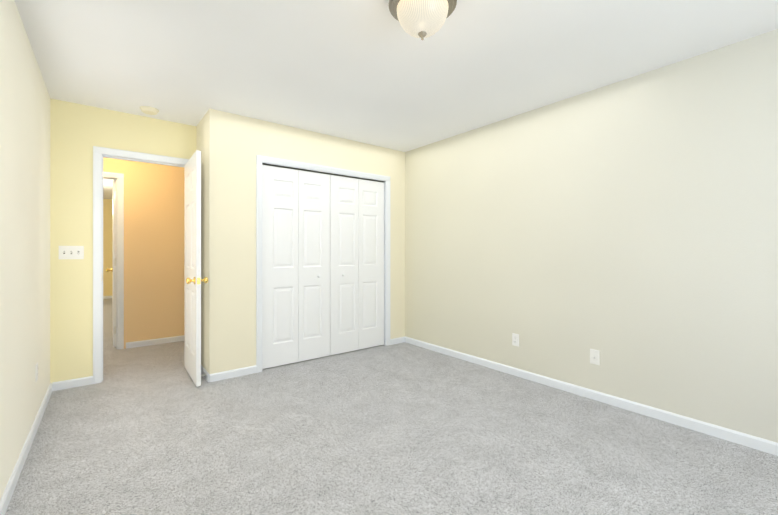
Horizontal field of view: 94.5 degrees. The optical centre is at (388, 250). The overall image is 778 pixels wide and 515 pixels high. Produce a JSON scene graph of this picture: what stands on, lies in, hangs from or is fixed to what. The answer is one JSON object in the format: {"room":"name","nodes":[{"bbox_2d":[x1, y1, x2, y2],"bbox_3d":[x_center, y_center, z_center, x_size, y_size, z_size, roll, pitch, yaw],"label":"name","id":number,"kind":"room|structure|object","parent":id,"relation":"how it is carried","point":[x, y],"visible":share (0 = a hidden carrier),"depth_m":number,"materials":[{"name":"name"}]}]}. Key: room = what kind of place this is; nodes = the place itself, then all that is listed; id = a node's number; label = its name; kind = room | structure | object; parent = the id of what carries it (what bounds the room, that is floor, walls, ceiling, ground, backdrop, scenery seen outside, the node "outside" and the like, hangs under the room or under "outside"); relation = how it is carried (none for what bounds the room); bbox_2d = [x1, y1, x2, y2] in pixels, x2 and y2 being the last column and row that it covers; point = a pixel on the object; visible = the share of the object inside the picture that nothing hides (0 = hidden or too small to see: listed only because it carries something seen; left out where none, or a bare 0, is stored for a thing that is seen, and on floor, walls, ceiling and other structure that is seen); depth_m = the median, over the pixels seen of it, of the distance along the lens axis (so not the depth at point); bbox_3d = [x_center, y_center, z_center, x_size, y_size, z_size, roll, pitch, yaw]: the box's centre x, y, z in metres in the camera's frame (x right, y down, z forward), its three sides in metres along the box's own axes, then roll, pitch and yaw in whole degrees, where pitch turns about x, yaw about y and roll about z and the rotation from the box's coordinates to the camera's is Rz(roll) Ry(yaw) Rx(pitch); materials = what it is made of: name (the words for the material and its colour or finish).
{"room":"empty bedroom","nodes":[
{"label":"empty bedroom","id":0,"kind":"room"},
{"bbox_2d":[0,0,49,499],"bbox_3d":[-1.276,-0.051,0.931,0.120,2.440,5.400,0,0,-38],"label":"wall","id":1,"kind":"structure","parent":0,"point":[24,222],"depth_m":1.98,"materials":[{"name":"beige paint"}]},
{"bbox_2d":[0,382,55,514],"bbox_3d":[-1.223,1.134,0.972,0.014,0.070,5.160,0,0,-38],"label":"baseboard","id":2,"kind":"structure","parent":1,"relation":"attached to","point":[8,492],"depth_m":1.97,"materials":[{"name":"white wood"}]},
{"bbox_2d":[35,362,37,381],"bbox_3d":[-2.350,0.810,2.401,0.008,0.115,0.070,0,0,-38],"label":"electrical outlet","id":3,"kind":"object","parent":1,"relation":"attached to","point":[36,372],"visible":1,"depth_m":2.38,"materials":[{"name":"white plastic"}]},
{"bbox_2d":[103,199,111,295],"bbox_3d":[-6.851,-0.047,8.924,5.790,2.440,0.120,0,0,-38],"label":"wall","id":4,"kind":"structure","parent":0,"point":[107,243],"depth_m":8.81,"materials":[{"name":"paint"}]},
{"bbox_2d":[50,98,195,382],"bbox_3d":[-1.527,-0.050,4.091,3.390,2.440,0.120,0,0,-38],"label":"wall","id":5,"kind":"structure","parent":0,"point":[78,132],"depth_m":3.11,"materials":[{"name":"beige paint"}]},
{"bbox_2d":[59,246,83,258],"bbox_3d":[-2.712,0.015,3.070,0.162,0.115,0.020,0,0,-38],"label":"switch plate","id":6,"kind":"object","parent":5,"relation":"attached to","point":[71,252],"visible":1,"depth_m":3.07,"materials":[{"name":"white plastic"}]},
{"bbox_2d":[93,146,188,383],"bbox_3d":[-2.327,0.125,3.462,0.805,2.090,0.154,0,0,-38],"label":"door frame","id":7,"kind":"structure","parent":5,"relation":"attached to","point":[99,153],"depth_m":3.19,"materials":[{"name":"white wood"}]},
{"bbox_2d":[103,157,183,348],"bbox_3d":[-2.765,-0.049,4.695,4.590,2.440,0.120,0,0,-38],"label":"wall","id":8,"kind":"structure","parent":0,"point":[153,251],"depth_m":4.48,"materials":[{"name":"paint"}]},
{"bbox_2d":[106,180,115,346],"bbox_3d":[-3.543,0.151,4.640,0.171,2.015,0.771,0,0,-38],"label":"hall door","id":9,"kind":"structure","parent":8,"relation":"in","point":[113,269],"depth_m":4.34,"materials":[{"name":"white wood"}]},
{"bbox_2d":[103,172,123,349],"bbox_3d":[-3.555,0.126,4.074,0.880,2.090,0.154,0,0,-38],"label":"door frame","id":10,"kind":"structure","parent":8,"relation":"attached to","point":[118,178],"depth_m":4.27,"materials":[{"name":"white wood"}]},
{"bbox_2d":[126,335,183,348],"bbox_3d":[-2.035,1.136,5.183,2.840,0.070,0.014,0,0,-38],"label":"baseboard","id":11,"kind":"structure","parent":8,"relation":"attached to","point":[134,344],"depth_m":4.48,"materials":[{"name":"white wood"}]},
{"bbox_2d":[196,113,206,368],"bbox_3d":[-1.773,-0.050,3.522,0.120,2.440,0.470,0,0,-38],"label":"wall","id":12,"kind":"structure","parent":0,"point":[201,136],"depth_m":3.40,"materials":[{"name":"beige paint"}]},
{"bbox_2d":[184,150,207,386],"bbox_3d":[-1.831,0.151,3.343,0.171,2.015,0.696,0,0,-37],"label":"entry door","id":13,"kind":"structure","parent":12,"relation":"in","point":[193,280],"depth_m":3.19,"materials":[{"name":"white wood"}]},
{"bbox_2d":[201,365,211,381],"bbox_3d":[-1.784,1.135,3.428,0.014,0.070,0.604,0,0,-38],"label":"baseboard","id":14,"kind":"structure","parent":12,"relation":"attached to","point":[208,377],"depth_m":3.24,"materials":[{"name":"white wood"}]},
{"bbox_2d":[206,108,404,373],"bbox_3d":[-0.734,-0.050,3.964,2.300,2.440,0.120,0,0,-38],"label":"wall","id":15,"kind":"structure","parent":0,"point":[236,144],"depth_m":3.39,"materials":[{"name":"beige paint"}]},
{"bbox_2d":[212,365,256,381],"bbox_3d":[-1.427,1.135,3.333,0.390,0.070,0.014,0,0,-38],"label":"baseboard","id":16,"kind":"structure","parent":15,"relation":"attached to","point":[223,375],"depth_m":3.32,"materials":[{"name":"white wood"}]},
{"bbox_2d":[262,165,297,368],"bbox_3d":[-1.103,0.158,3.647,0.372,2.000,0.030,0,0,-38],"label":"closet door","id":17,"kind":"structure","parent":15,"relation":"in","point":[279,266],"depth_m":3.63,"materials":[{"name":"white wood"}]},
{"bbox_2d":[298,170,329,361],"bbox_3d":[-0.798,0.158,3.865,0.370,2.000,0.064,0,0,-38],"label":"closet door","id":18,"kind":"structure","parent":15,"relation":"in","point":[313,265],"depth_m":3.86,"materials":[{"name":"white wood"}]},
{"bbox_2d":[256,155,389,372],"bbox_3d":[-0.667,0.125,4.005,1.635,2.090,0.137,0,0,-38],"label":"trim","id":19,"kind":"structure","parent":15,"relation":"attached to","point":[284,163],"depth_m":3.75,"materials":[{"name":"white wood"}]},
{"bbox_2d":[330,175,358,354],"bbox_3d":[-0.502,0.159,4.098,0.372,2.000,0.064,0,0,-38],"label":"closet door","id":20,"kind":"structure","parent":15,"relation":"in","point":[344,264],"depth_m":4.10,"materials":[{"name":"white wood"}]},
{"bbox_2d":[359,179,383,348],"bbox_3d":[-0.218,0.159,4.343,0.370,2.000,0.030,0,0,-38],"label":"closet door","id":21,"kind":"structure","parent":15,"relation":"in","point":[371,263],"depth_m":4.33,"materials":[{"name":"white wood"}]},
{"bbox_2d":[5,298,777,514],"bbox_3d":[-2.982,1.220,4.098,5.910,0.100,12.490,0,0,-38],"label":"floor","id":22,"kind":"structure","parent":0,"point":[404,428],"depth_m":2.13,"materials":[{"name":"carpet"}]},
{"bbox_2d":[14,0,777,198],"bbox_3d":[-2.982,-1.319,4.099,5.910,0.100,12.490,0,0,-38],"label":"ceiling","id":23,"kind":"structure","parent":0,"point":[372,72],"depth_m":2.34,"materials":[{"name":"paint"}]},
{"bbox_2d":[140,106,158,114],"bbox_3d":[-2.147,-1.252,3.223,0.144,0.036,0.144,0,0,-38],"label":"smoke detector","id":24,"kind":"object","parent":23,"relation":"attached to","point":[149,110],"visible":1,"depth_m":3.19,"materials":[{"name":"beige plastic"}]},
{"bbox_2d":[388,0,456,39],"bbox_3d":[0.166,-1.158,1.784,0.338,0.226,0.338,0,0,-38],"label":"ceiling light","id":25,"kind":"object","parent":23,"relation":"attached to","point":[422,19],"visible":1,"depth_m":1.73,"materials":[{"name":"white glass"}]},
{"bbox_2d":[405,29,777,442],"bbox_3d":[1.484,-0.050,3.100,0.120,2.440,5.400,0,0,-38],"label":"wall","id":26,"kind":"structure","parent":0,"point":[627,228],"depth_m":2.66,"materials":[{"name":"beige paint"}]},
{"bbox_2d":[512,333,518,346],"bbox_3d":[1.187,0.835,3.374,0.008,0.115,0.070,0,0,-38],"label":"electrical outlet","id":27,"kind":"object","parent":26,"relation":"attached to","point":[515,339],"visible":1,"depth_m":3.37,"materials":[{"name":"white plastic"}]},
{"bbox_2d":[404,336,777,455],"bbox_3d":[1.614,1.135,2.826,0.014,0.070,4.570,0,0,-38],"label":"baseboard","id":28,"kind":"structure","parent":26,"relation":"attached to","point":[751,441],"depth_m":2.65,"materials":[{"name":"white wood"}]},
{"bbox_2d":[590,349,599,364],"bbox_3d":[1.613,0.835,2.825,0.017,0.115,0.070,0,0,-38],"label":"outlet","id":29,"kind":"object","parent":26,"relation":"attached to","point":[594,356],"visible":1,"depth_m":2.82,"materials":[{"name":"white plastic"}]}
]}

